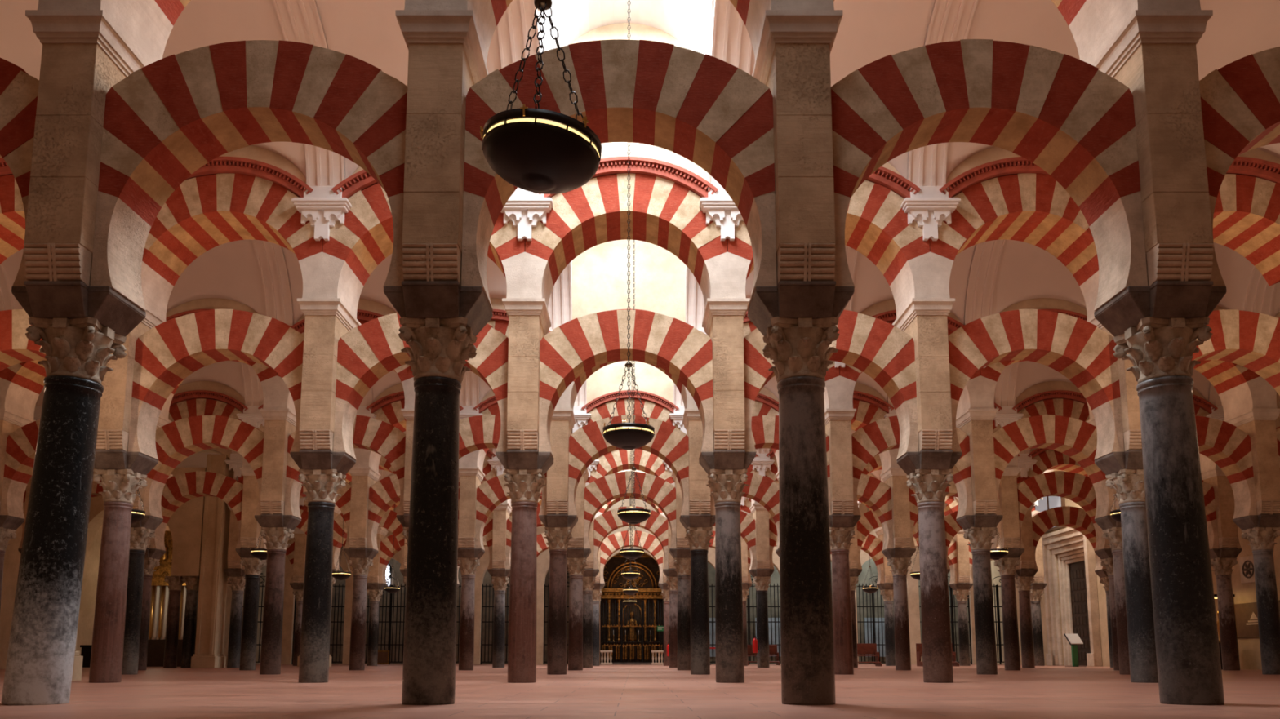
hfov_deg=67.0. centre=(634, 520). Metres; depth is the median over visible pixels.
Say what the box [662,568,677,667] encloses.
marble column
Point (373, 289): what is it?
vault
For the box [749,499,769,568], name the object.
stone pier
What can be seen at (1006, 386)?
ceiling
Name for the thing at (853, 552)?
stone pier
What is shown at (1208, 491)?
arch
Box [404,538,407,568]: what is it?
stone pier
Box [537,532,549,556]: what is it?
arch
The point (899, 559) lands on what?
marble column
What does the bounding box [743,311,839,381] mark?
round arch
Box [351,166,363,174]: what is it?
wall
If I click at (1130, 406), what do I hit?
stone pier
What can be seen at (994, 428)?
round arch
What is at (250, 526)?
stone pier
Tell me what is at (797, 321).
marble column
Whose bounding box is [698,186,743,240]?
bracket
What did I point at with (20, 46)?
vault
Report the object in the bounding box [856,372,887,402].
vault
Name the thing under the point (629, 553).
lamp
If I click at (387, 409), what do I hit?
round arch
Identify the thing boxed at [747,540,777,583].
arch
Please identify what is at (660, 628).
sign
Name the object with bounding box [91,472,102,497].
arch
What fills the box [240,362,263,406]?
ceiling
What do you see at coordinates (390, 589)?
lamp
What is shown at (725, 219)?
corbel
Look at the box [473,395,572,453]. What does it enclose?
round arch
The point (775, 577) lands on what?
wall
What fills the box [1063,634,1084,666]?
stand
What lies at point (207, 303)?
wall
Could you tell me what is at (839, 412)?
stone pier
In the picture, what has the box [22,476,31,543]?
stone pier
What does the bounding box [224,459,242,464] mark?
shelf
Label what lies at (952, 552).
arch
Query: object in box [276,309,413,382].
round arch
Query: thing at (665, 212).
round arch
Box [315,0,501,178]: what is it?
vault
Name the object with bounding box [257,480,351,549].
arch
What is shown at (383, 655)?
framed notice
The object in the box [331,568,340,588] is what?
marble column
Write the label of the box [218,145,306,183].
wall
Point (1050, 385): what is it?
wall
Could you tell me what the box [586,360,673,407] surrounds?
wall
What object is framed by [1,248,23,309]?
vault
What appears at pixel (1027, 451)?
ceiling
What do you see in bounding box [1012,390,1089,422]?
round arch
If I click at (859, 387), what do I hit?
wall
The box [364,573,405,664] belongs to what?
grille
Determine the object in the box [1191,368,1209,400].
vault
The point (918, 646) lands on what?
wooden bench
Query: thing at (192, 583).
marble column
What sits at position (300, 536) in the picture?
stone pier
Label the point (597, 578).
stone pier
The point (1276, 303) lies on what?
vault
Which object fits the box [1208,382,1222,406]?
ceiling
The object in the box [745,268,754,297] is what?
vault
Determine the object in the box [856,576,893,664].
metal grille
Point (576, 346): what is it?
arch
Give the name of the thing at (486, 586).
metal grille
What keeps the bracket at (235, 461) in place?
attached to the wall at (219, 451)
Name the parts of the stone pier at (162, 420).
cornice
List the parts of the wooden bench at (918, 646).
panel, backrest, panel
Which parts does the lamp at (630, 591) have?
lamp shade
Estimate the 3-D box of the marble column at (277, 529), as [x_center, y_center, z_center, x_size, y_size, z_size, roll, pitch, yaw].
[-8.389,1.734,22.498,0.872,3.661,0.890,0,-8,0]
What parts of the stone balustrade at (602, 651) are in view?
rail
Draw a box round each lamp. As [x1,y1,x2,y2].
[131,488,145,523]
[250,529,266,559]
[332,477,351,580]
[383,504,399,593]
[480,0,601,194]
[602,0,654,450]
[617,240,650,524]
[619,360,644,559]
[621,449,639,580]
[622,497,638,595]
[622,498,636,605]
[862,505,878,593]
[910,515,919,580]
[990,526,1008,559]
[1110,493,1120,523]
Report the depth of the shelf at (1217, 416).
29.49 m
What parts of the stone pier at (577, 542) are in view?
cornice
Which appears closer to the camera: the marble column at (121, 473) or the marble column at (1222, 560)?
the marble column at (121, 473)
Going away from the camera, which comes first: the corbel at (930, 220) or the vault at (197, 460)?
the corbel at (930, 220)
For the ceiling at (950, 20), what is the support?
attached to the vault at (869, 31)
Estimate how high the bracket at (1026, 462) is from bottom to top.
0.900 m
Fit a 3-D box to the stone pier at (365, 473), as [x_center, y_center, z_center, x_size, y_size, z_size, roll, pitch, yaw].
[-8.389,-0.722,29.914,0.760,3.276,1.236,0,-8,0]
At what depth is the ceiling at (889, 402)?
29.79 m
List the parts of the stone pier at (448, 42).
cornice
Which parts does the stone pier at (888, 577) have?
cornice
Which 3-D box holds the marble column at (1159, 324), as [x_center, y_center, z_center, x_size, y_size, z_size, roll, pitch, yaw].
[4.811,-0.220,8.635,0.872,3.663,0.890,0,-8,0]
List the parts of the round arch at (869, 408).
dentil cornice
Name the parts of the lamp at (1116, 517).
lamp shade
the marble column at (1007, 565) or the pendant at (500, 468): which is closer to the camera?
the marble column at (1007, 565)
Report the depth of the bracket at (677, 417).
29.56 m
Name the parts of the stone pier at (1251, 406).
cornice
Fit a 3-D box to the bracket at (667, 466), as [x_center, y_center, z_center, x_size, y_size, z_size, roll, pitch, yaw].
[1.511,-2.083,36.539,0.910,0.900,0.340,0,-8,0]
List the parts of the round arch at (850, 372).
dentil cornice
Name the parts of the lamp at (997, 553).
lamp shade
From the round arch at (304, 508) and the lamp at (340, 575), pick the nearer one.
the lamp at (340, 575)
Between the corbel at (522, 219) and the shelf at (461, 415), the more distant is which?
the shelf at (461, 415)
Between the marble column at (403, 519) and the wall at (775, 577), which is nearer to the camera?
the marble column at (403, 519)
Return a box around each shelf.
[33,413,40,419]
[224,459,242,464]
[235,413,263,420]
[355,413,376,418]
[459,413,482,419]
[487,459,502,465]
[573,413,591,420]
[591,459,599,465]
[669,413,684,420]
[698,197,737,213]
[751,459,774,465]
[884,413,897,417]
[993,413,1023,420]
[1017,459,1037,465]
[1206,413,1224,419]
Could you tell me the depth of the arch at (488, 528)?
36.50 m
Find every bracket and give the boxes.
[33,406,42,421]
[224,453,242,477]
[235,406,264,428]
[291,186,351,240]
[299,497,306,506]
[355,406,376,418]
[459,406,482,419]
[487,453,505,475]
[501,187,553,240]
[572,406,591,433]
[587,459,599,477]
[662,460,672,477]
[669,406,686,434]
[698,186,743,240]
[740,497,749,506]
[751,453,774,475]
[835,361,844,368]
[884,406,897,417]
[900,186,960,240]
[993,406,1023,427]
[1017,453,1037,477]
[1033,497,1043,506]
[1206,406,1224,421]
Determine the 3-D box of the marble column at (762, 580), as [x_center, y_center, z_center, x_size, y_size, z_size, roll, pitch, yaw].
[4.811,3.688,36.361,0.872,3.661,0.890,0,-8,0]
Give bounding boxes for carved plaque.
[1239,555,1254,583]
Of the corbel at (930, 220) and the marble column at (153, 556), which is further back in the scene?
the marble column at (153, 556)
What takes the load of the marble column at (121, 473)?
on the floor
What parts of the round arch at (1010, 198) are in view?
dentil cornice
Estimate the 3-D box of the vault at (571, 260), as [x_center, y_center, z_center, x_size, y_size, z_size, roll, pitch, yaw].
[-0.139,-6.290,20.095,3.300,3.240,6.100,0,-8,0]
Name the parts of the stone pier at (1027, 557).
cornice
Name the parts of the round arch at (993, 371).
dentil cornice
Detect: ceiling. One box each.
[0,263,13,311]
[35,387,44,406]
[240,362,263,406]
[251,240,293,326]
[272,0,345,186]
[359,386,373,406]
[376,469,382,482]
[459,370,479,406]
[497,0,540,68]
[547,262,572,329]
[573,379,586,406]
[673,382,684,406]
[685,266,705,329]
[706,0,751,186]
[755,448,769,453]
[844,244,857,311]
[887,395,893,406]
[906,0,977,186]
[964,240,1005,324]
[994,361,1020,406]
[1018,448,1030,453]
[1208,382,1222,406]
[1243,266,1277,315]
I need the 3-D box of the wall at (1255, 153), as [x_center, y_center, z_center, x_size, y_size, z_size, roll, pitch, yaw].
[9.761,-6.867,16.642,3.298,4.142,0.920,0,-8,0]
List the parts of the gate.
brass rail, brass rail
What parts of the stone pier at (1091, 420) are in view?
cornice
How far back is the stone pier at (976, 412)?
22.52 m
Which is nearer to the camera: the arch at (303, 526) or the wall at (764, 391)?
the wall at (764, 391)
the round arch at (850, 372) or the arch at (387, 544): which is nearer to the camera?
the round arch at (850, 372)
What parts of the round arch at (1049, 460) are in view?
dentil cornice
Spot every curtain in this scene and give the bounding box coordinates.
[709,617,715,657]
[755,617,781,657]
[864,617,885,657]
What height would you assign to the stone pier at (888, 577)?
3.276 m
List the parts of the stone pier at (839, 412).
cornice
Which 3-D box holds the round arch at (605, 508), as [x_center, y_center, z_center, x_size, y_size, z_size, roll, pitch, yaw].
[-0.139,-1.104,44.032,3.290,1.727,1.254,0,-8,0]
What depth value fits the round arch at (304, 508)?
43.49 m
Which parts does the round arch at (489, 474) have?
dentil cornice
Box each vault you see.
[0,0,42,79]
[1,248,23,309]
[162,0,306,178]
[166,240,266,315]
[175,453,217,467]
[179,360,244,399]
[282,246,397,324]
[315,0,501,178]
[372,370,401,402]
[382,470,392,478]
[479,377,491,402]
[486,257,506,298]
[570,260,686,287]
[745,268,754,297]
[749,0,934,178]
[764,375,778,399]
[851,244,975,324]
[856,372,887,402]
[869,470,880,479]
[946,0,1079,178]
[991,240,1086,315]
[1015,360,1071,399]
[1043,469,1057,473]
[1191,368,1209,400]
[1195,0,1279,159]
[1213,242,1254,311]
[1271,282,1279,316]
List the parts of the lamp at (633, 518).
chain, suspension chain, chain, lamp shade, chain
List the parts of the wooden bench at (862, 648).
backrest, panel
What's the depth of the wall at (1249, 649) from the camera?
32.58 m
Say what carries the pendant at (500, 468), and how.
attached to the bracket at (495, 463)
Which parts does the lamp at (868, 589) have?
lamp shade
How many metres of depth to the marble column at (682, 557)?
29.27 m
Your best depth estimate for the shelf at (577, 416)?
29.49 m
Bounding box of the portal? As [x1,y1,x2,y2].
[1041,527,1102,666]
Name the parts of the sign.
panel, post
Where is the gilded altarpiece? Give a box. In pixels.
[600,553,662,662]
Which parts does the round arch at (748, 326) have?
dentil cornice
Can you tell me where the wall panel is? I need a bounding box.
[1234,600,1279,638]
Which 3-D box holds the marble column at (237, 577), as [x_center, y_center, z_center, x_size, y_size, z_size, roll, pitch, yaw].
[-14.989,3.688,36.361,0.872,3.661,0.890,0,-8,0]
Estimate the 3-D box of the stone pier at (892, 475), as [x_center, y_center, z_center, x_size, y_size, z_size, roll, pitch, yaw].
[8.111,-0.722,29.914,0.760,3.276,1.236,0,-8,0]
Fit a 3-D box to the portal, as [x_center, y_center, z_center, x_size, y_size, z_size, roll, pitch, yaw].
[19.546,3.424,43.044,0.870,6.050,5.000,0,-8,0]
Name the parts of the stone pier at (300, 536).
cornice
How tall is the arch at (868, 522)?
2.385 m
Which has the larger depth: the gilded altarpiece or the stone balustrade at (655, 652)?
the gilded altarpiece
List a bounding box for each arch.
[0,57,39,286]
[0,157,25,264]
[0,309,46,371]
[0,360,46,394]
[0,419,39,519]
[18,488,26,548]
[85,467,206,576]
[89,40,407,311]
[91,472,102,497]
[127,308,303,459]
[142,156,323,285]
[142,415,264,519]
[149,471,243,551]
[154,0,191,26]
[165,308,277,394]
[168,390,248,422]
[238,474,243,483]
[242,509,308,568]
[257,404,264,432]
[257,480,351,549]
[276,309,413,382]
[284,415,405,519]
[285,537,294,583]
[301,480,351,511]
[322,168,525,286]
[332,509,404,570]
[333,312,508,459]
[343,455,395,483]
[365,391,463,432]
[366,474,459,551]
[378,533,401,584]
[388,501,399,511]
[457,537,488,584]
[458,414,546,515]
[458,477,512,510]
[461,39,777,311]
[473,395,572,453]
[475,473,568,551]
[482,449,497,480]
[482,516,493,568]
[487,309,550,337]
[490,0,750,26]
[506,506,544,568]
[524,156,727,285]
[537,498,542,506]
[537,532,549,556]
[538,309,713,459]
[568,415,688,519]
[573,308,682,394]
[581,390,679,430]
[583,471,675,550]
[587,448,674,484]
[593,506,668,569]
[598,496,662,513]
[600,530,662,584]
[674,453,759,482]
[708,530,715,548]
[710,415,831,515]
[712,510,755,570]
[727,166,929,285]
[741,478,778,513]
[742,472,779,551]
[743,310,919,459]
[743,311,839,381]
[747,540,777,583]
[751,393,778,453]
[764,450,777,481]
[768,516,777,569]
[830,533,884,584]
[831,39,1147,311]
[833,0,1086,25]
[839,310,980,382]
[851,391,894,431]
[851,415,973,519]
[857,473,893,551]
[857,499,872,510]
[857,510,919,569]
[862,454,882,475]
[908,480,1001,549]
[913,537,957,584]
[928,156,1098,286]
[943,496,958,515]
[944,511,1019,568]
[947,308,1124,459]
[968,539,1031,583]
[980,308,1087,382]
[992,402,1002,432]
[993,414,1115,519]
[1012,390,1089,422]
[1016,453,1023,484]
[1017,471,1110,551]
[1023,448,1088,480]
[1031,506,1106,570]
[1191,309,1279,395]
[1192,394,1217,417]
[1193,360,1259,394]
[1195,415,1257,519]
[1199,46,1279,286]
[1202,480,1218,549]
[1213,156,1279,286]
[1235,526,1241,548]
[1275,426,1279,466]
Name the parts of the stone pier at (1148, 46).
cornice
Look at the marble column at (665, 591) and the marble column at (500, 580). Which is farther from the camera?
the marble column at (665, 591)
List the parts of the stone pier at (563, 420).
cornice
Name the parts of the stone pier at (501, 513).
cornice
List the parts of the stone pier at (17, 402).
cornice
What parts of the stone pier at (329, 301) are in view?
cornice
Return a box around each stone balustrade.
[600,650,612,665]
[651,650,663,665]
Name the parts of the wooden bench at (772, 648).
backrest, panel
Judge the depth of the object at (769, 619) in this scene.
54.80 m
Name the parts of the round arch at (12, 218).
dentil cornice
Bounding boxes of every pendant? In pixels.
[228,464,242,477]
[241,419,264,428]
[490,464,505,475]
[572,419,587,433]
[587,464,596,477]
[665,464,672,477]
[672,419,686,434]
[752,464,771,475]
[995,419,1018,427]
[1017,464,1033,477]
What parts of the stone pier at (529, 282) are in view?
cornice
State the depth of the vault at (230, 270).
22.63 m
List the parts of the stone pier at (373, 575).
cornice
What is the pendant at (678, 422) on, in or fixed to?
attached to the bracket at (677, 417)
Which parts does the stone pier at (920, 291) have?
cornice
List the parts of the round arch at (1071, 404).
dentil cornice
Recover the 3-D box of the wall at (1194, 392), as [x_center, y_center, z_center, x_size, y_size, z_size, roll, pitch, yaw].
[16.361,-4.912,30.505,3.298,4.142,0.920,0,-8,0]
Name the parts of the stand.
foot panel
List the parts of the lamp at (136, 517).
lamp shade, chain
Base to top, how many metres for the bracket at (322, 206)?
0.900 m
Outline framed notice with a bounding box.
[377,650,389,664]
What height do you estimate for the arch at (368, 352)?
2.388 m
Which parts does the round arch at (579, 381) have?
dentil cornice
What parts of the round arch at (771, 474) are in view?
dentil cornice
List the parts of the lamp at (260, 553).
lamp shade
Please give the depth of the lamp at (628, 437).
12.13 m
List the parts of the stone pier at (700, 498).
cornice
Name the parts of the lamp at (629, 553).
suspension chain, lamp shade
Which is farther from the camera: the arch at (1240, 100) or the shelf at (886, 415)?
the shelf at (886, 415)
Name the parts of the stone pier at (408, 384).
cornice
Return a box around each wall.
[0,524,266,669]
[165,297,395,323]
[174,381,244,410]
[191,448,231,458]
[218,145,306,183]
[280,498,992,664]
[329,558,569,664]
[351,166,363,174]
[373,382,404,401]
[480,390,494,403]
[489,297,505,310]
[570,22,706,180]
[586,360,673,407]
[617,469,646,473]
[707,559,970,664]
[759,386,778,401]
[853,382,886,402]
[861,297,1087,323]
[881,162,901,175]
[946,146,1021,194]
[991,392,1279,670]
[1015,381,1081,413]
[1192,389,1204,399]
[1213,305,1223,311]
[1236,148,1279,164]
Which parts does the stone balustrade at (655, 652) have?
rail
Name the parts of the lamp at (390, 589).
lamp shade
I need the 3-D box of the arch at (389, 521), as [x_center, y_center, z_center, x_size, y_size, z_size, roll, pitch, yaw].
[-10.039,0.689,36.784,2.808,2.400,0.608,0,-8,0]
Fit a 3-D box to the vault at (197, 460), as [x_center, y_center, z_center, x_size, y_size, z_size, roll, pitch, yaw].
[-19.939,-3.016,40.841,3.300,2.550,6.100,0,-8,0]
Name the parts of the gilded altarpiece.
niche frame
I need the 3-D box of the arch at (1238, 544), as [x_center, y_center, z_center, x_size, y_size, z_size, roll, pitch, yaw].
[19.661,-0.281,29.852,2.808,2.385,0.608,0,-8,0]
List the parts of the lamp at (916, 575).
lamp shade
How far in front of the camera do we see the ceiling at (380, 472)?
43.61 m
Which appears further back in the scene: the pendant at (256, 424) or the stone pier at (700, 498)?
the pendant at (256, 424)
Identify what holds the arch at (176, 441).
on the marble column at (141, 531)
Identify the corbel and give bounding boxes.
[300,208,344,240]
[503,208,546,240]
[706,208,743,240]
[907,208,951,240]
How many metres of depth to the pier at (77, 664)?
16.06 m
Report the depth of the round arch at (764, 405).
29.72 m
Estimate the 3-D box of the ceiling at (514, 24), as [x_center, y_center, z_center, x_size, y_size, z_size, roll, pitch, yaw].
[-1.789,-6.946,13.118,0.620,2.590,6.100,0,-8,0]
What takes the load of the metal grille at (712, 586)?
in the wall at (543, 559)
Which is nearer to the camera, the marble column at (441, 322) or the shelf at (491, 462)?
the marble column at (441, 322)
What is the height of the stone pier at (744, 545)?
3.276 m
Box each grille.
[242,573,266,662]
[291,583,345,664]
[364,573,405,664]
[455,582,461,662]
[480,576,510,664]
[542,573,569,664]
[708,583,715,662]
[746,576,781,664]
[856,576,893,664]
[918,576,972,664]
[992,576,1004,664]
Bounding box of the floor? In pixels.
[0,664,1279,718]
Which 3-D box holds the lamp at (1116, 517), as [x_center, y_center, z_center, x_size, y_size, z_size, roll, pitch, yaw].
[9.761,-3.577,19.591,0.655,7.377,0.655,-3,-8,19]
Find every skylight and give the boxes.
[537,0,715,55]
[571,240,685,322]
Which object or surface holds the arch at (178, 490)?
on the marble column at (153, 556)
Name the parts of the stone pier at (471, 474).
cornice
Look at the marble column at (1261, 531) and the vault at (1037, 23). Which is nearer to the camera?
the vault at (1037, 23)
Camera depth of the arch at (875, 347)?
15.77 m
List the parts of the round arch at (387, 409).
dentil cornice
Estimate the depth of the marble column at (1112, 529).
22.42 m
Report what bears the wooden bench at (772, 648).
on the floor
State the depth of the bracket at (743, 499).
43.43 m
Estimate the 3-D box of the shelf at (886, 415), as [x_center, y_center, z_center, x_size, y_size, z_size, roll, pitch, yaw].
[8.111,-3.176,29.577,0.910,0.160,0.248,0,-8,0]
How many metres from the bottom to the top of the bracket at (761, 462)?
0.900 m
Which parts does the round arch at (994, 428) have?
dentil cornice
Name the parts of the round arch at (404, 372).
dentil cornice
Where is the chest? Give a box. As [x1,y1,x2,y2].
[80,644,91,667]
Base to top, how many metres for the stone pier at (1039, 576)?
3.276 m
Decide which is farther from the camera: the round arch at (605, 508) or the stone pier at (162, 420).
the round arch at (605, 508)
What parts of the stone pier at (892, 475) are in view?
cornice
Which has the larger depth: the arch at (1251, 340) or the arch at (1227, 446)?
the arch at (1227, 446)
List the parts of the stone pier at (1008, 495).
cornice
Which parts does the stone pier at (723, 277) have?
cornice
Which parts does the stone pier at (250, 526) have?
cornice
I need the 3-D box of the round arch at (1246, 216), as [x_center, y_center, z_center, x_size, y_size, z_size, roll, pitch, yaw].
[9.761,-5.013,16.305,3.290,1.727,1.252,0,-8,0]
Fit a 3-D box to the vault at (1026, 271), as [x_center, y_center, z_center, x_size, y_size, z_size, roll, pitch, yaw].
[9.761,-5.948,20.047,3.300,2.550,6.100,0,-8,0]
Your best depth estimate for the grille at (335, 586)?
51.04 m
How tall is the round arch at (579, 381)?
1.727 m
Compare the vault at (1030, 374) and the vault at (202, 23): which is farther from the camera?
the vault at (1030, 374)
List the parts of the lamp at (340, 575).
lamp shade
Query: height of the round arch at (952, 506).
1.727 m
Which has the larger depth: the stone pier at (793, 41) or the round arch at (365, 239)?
the round arch at (365, 239)
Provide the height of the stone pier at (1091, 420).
3.276 m
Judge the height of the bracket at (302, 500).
0.900 m
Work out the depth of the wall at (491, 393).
29.89 m
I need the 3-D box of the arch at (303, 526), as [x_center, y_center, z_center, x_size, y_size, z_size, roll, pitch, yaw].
[-13.339,0.691,36.784,2.808,2.395,0.607,0,-8,0]
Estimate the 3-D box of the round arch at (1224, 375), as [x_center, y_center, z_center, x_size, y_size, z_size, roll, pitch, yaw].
[13.061,-4.036,23.237,3.290,1.727,1.252,0,-8,0]
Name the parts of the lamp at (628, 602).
lamp shade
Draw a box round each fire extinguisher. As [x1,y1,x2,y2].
[666,642,669,656]
[752,636,759,653]
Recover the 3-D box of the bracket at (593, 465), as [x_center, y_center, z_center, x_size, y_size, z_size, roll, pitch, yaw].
[-1.789,-2.083,36.539,0.910,0.900,0.340,0,-8,0]
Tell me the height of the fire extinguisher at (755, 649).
0.600 m
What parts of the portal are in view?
lintel cornice, moulding, moulding, moulding, moulding, moulding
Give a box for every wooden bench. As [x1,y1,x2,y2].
[747,644,780,665]
[857,643,882,666]
[915,643,959,666]
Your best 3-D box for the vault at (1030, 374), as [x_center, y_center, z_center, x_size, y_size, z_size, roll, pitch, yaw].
[13.061,-4.971,26.978,3.300,2.550,6.100,0,-8,0]
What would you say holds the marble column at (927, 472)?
on the floor
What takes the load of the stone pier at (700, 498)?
on the marble column at (699, 527)
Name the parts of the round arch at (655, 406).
dentil cornice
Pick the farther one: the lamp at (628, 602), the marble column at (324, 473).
the lamp at (628, 602)
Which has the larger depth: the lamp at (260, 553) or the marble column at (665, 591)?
the marble column at (665, 591)
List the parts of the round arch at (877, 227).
dentil cornice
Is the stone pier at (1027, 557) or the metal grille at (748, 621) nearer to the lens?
the stone pier at (1027, 557)
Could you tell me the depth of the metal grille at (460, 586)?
51.04 m
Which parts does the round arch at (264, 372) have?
dentil cornice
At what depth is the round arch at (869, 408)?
29.71 m
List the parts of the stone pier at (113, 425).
cornice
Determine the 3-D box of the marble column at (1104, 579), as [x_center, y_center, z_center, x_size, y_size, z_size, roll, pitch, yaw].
[18.011,3.688,36.361,0.872,3.661,0.890,0,-8,0]
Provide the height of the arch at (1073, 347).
2.400 m
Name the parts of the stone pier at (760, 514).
cornice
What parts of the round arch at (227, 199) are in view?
dentil cornice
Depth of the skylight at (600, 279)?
23.09 m
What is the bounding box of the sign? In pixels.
[657,626,663,662]
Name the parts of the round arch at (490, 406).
dentil cornice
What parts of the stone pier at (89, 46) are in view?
cornice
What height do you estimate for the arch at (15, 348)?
2.395 m
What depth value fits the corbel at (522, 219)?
15.70 m
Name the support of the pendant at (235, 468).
attached to the bracket at (235, 461)
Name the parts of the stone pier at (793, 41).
cornice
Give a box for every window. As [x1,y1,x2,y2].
[385,563,391,586]
[1035,496,1066,533]
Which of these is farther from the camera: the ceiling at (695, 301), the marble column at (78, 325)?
the ceiling at (695, 301)
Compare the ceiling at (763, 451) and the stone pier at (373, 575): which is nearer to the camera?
the ceiling at (763, 451)
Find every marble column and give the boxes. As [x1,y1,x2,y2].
[0,280,146,705]
[0,515,24,608]
[88,450,158,683]
[121,515,163,675]
[137,548,165,670]
[163,576,184,667]
[180,576,199,667]
[223,568,245,667]
[235,548,266,670]
[254,514,301,675]
[289,450,355,683]
[289,582,303,666]
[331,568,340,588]
[344,548,378,670]
[366,582,386,666]
[383,280,492,705]
[396,514,408,547]
[400,568,406,587]
[457,548,484,670]
[487,568,510,667]
[495,450,553,683]
[538,514,577,675]
[566,548,591,670]
[582,568,599,667]
[592,582,604,666]
[657,582,669,666]
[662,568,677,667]
[669,548,690,670]
[680,514,715,675]
[698,450,755,683]
[742,582,751,666]
[747,280,854,705]
[749,568,774,667]
[775,548,779,557]
[829,514,860,675]
[849,568,862,667]
[876,582,895,666]
[881,548,915,670]
[897,450,961,683]
[949,582,973,666]
[955,514,1003,675]
[993,548,1024,670]
[1014,568,1038,667]
[1030,582,1047,666]
[1093,280,1226,705]
[1094,450,1158,683]
[1094,515,1130,675]
[1094,548,1119,670]
[1094,568,1113,667]
[1209,548,1241,670]
[1232,514,1279,675]
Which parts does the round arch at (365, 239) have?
dentil cornice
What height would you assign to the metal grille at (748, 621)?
5.000 m
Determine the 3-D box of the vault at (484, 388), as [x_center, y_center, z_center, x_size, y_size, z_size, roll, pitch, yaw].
[-3.439,-4.971,26.978,3.300,2.550,6.100,0,-8,0]
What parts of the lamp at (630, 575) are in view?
suspension chain, lamp shade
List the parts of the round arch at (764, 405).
dentil cornice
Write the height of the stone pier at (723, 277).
3.276 m
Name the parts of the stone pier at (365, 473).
cornice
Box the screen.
[146,530,186,666]
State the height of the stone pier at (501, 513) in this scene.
3.276 m
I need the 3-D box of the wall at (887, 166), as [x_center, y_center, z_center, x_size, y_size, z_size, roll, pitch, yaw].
[3.161,-6.867,16.642,3.298,4.142,0.920,0,-8,0]
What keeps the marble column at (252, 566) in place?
on the floor
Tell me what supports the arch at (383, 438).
on the marble column at (277, 529)
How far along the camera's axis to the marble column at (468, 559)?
29.27 m
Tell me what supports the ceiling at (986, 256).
attached to the vault at (1026, 271)
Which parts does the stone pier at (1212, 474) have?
cornice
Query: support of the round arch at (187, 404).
attached to the wall at (197, 385)
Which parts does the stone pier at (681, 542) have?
cornice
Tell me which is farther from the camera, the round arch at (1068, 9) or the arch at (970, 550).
the arch at (970, 550)
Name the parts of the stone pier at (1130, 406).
cornice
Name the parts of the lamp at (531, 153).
chain, chain, lamp shade, chain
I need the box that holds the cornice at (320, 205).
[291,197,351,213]
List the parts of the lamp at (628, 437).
chain, suspension chain, lamp shade, chain, chain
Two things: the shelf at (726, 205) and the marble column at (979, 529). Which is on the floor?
the marble column at (979, 529)
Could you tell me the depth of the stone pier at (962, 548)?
43.22 m
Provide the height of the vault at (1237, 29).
2.550 m
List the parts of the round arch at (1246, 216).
dentil cornice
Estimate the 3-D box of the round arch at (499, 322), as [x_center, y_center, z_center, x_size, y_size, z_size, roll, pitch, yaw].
[-3.439,-4.036,23.238,3.290,1.727,1.253,0,-8,0]
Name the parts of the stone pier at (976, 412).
cornice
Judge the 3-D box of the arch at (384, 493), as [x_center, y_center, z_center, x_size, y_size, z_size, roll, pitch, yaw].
[-6.739,-0.281,29.852,2.808,2.385,0.608,0,-8,0]
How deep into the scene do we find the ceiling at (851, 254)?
22.36 m
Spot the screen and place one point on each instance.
(155, 657)
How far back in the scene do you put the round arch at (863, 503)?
44.47 m
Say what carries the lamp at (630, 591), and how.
hanging from the vault
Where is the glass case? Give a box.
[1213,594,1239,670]
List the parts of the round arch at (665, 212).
dentil cornice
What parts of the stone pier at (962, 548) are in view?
cornice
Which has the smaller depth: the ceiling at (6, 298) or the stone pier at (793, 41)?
the stone pier at (793, 41)
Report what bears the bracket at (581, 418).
attached to the wall at (491, 393)
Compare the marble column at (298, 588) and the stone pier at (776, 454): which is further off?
the marble column at (298, 588)
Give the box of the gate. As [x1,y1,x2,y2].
[600,600,663,664]
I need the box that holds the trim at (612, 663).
[612,662,651,664]
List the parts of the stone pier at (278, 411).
cornice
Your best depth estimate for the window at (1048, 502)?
45.27 m
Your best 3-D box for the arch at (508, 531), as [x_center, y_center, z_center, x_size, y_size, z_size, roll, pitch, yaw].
[-3.439,0.696,36.783,2.808,2.385,0.608,0,-8,0]
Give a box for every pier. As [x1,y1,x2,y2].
[0,377,39,511]
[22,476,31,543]
[23,0,173,286]
[71,616,83,681]
[95,261,173,452]
[132,393,173,513]
[146,474,172,548]
[191,453,234,667]
[226,504,242,568]
[239,457,259,548]
[258,375,296,515]
[293,527,306,582]
[297,251,363,452]
[297,506,332,666]
[333,504,341,518]
[349,448,381,548]
[367,526,388,583]
[395,0,496,286]
[400,377,415,514]
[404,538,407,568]
[457,448,485,548]
[492,498,511,568]
[501,252,553,451]
[546,381,577,514]
[568,467,589,548]
[584,482,595,568]
[595,511,602,582]
[659,512,666,582]
[667,482,675,568]
[671,471,689,548]
[680,384,711,514]
[699,252,751,450]
[740,510,750,582]
[745,0,842,284]
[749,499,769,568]
[774,449,778,480]
[823,375,856,515]
[848,503,859,568]
[875,526,893,583]
[878,448,911,548]
[889,251,955,451]
[952,528,969,583]
[955,375,998,515]
[999,453,1021,548]
[1019,503,1035,568]
[1031,510,1044,582]
[1068,0,1213,286]
[1080,271,1142,452]
[1085,399,1119,512]
[1199,453,1238,548]
[1218,376,1279,515]
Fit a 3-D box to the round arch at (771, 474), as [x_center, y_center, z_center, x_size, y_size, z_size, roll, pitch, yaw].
[6.461,-2.081,37.101,3.290,1.727,1.253,0,-8,0]
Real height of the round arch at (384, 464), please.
1.727 m

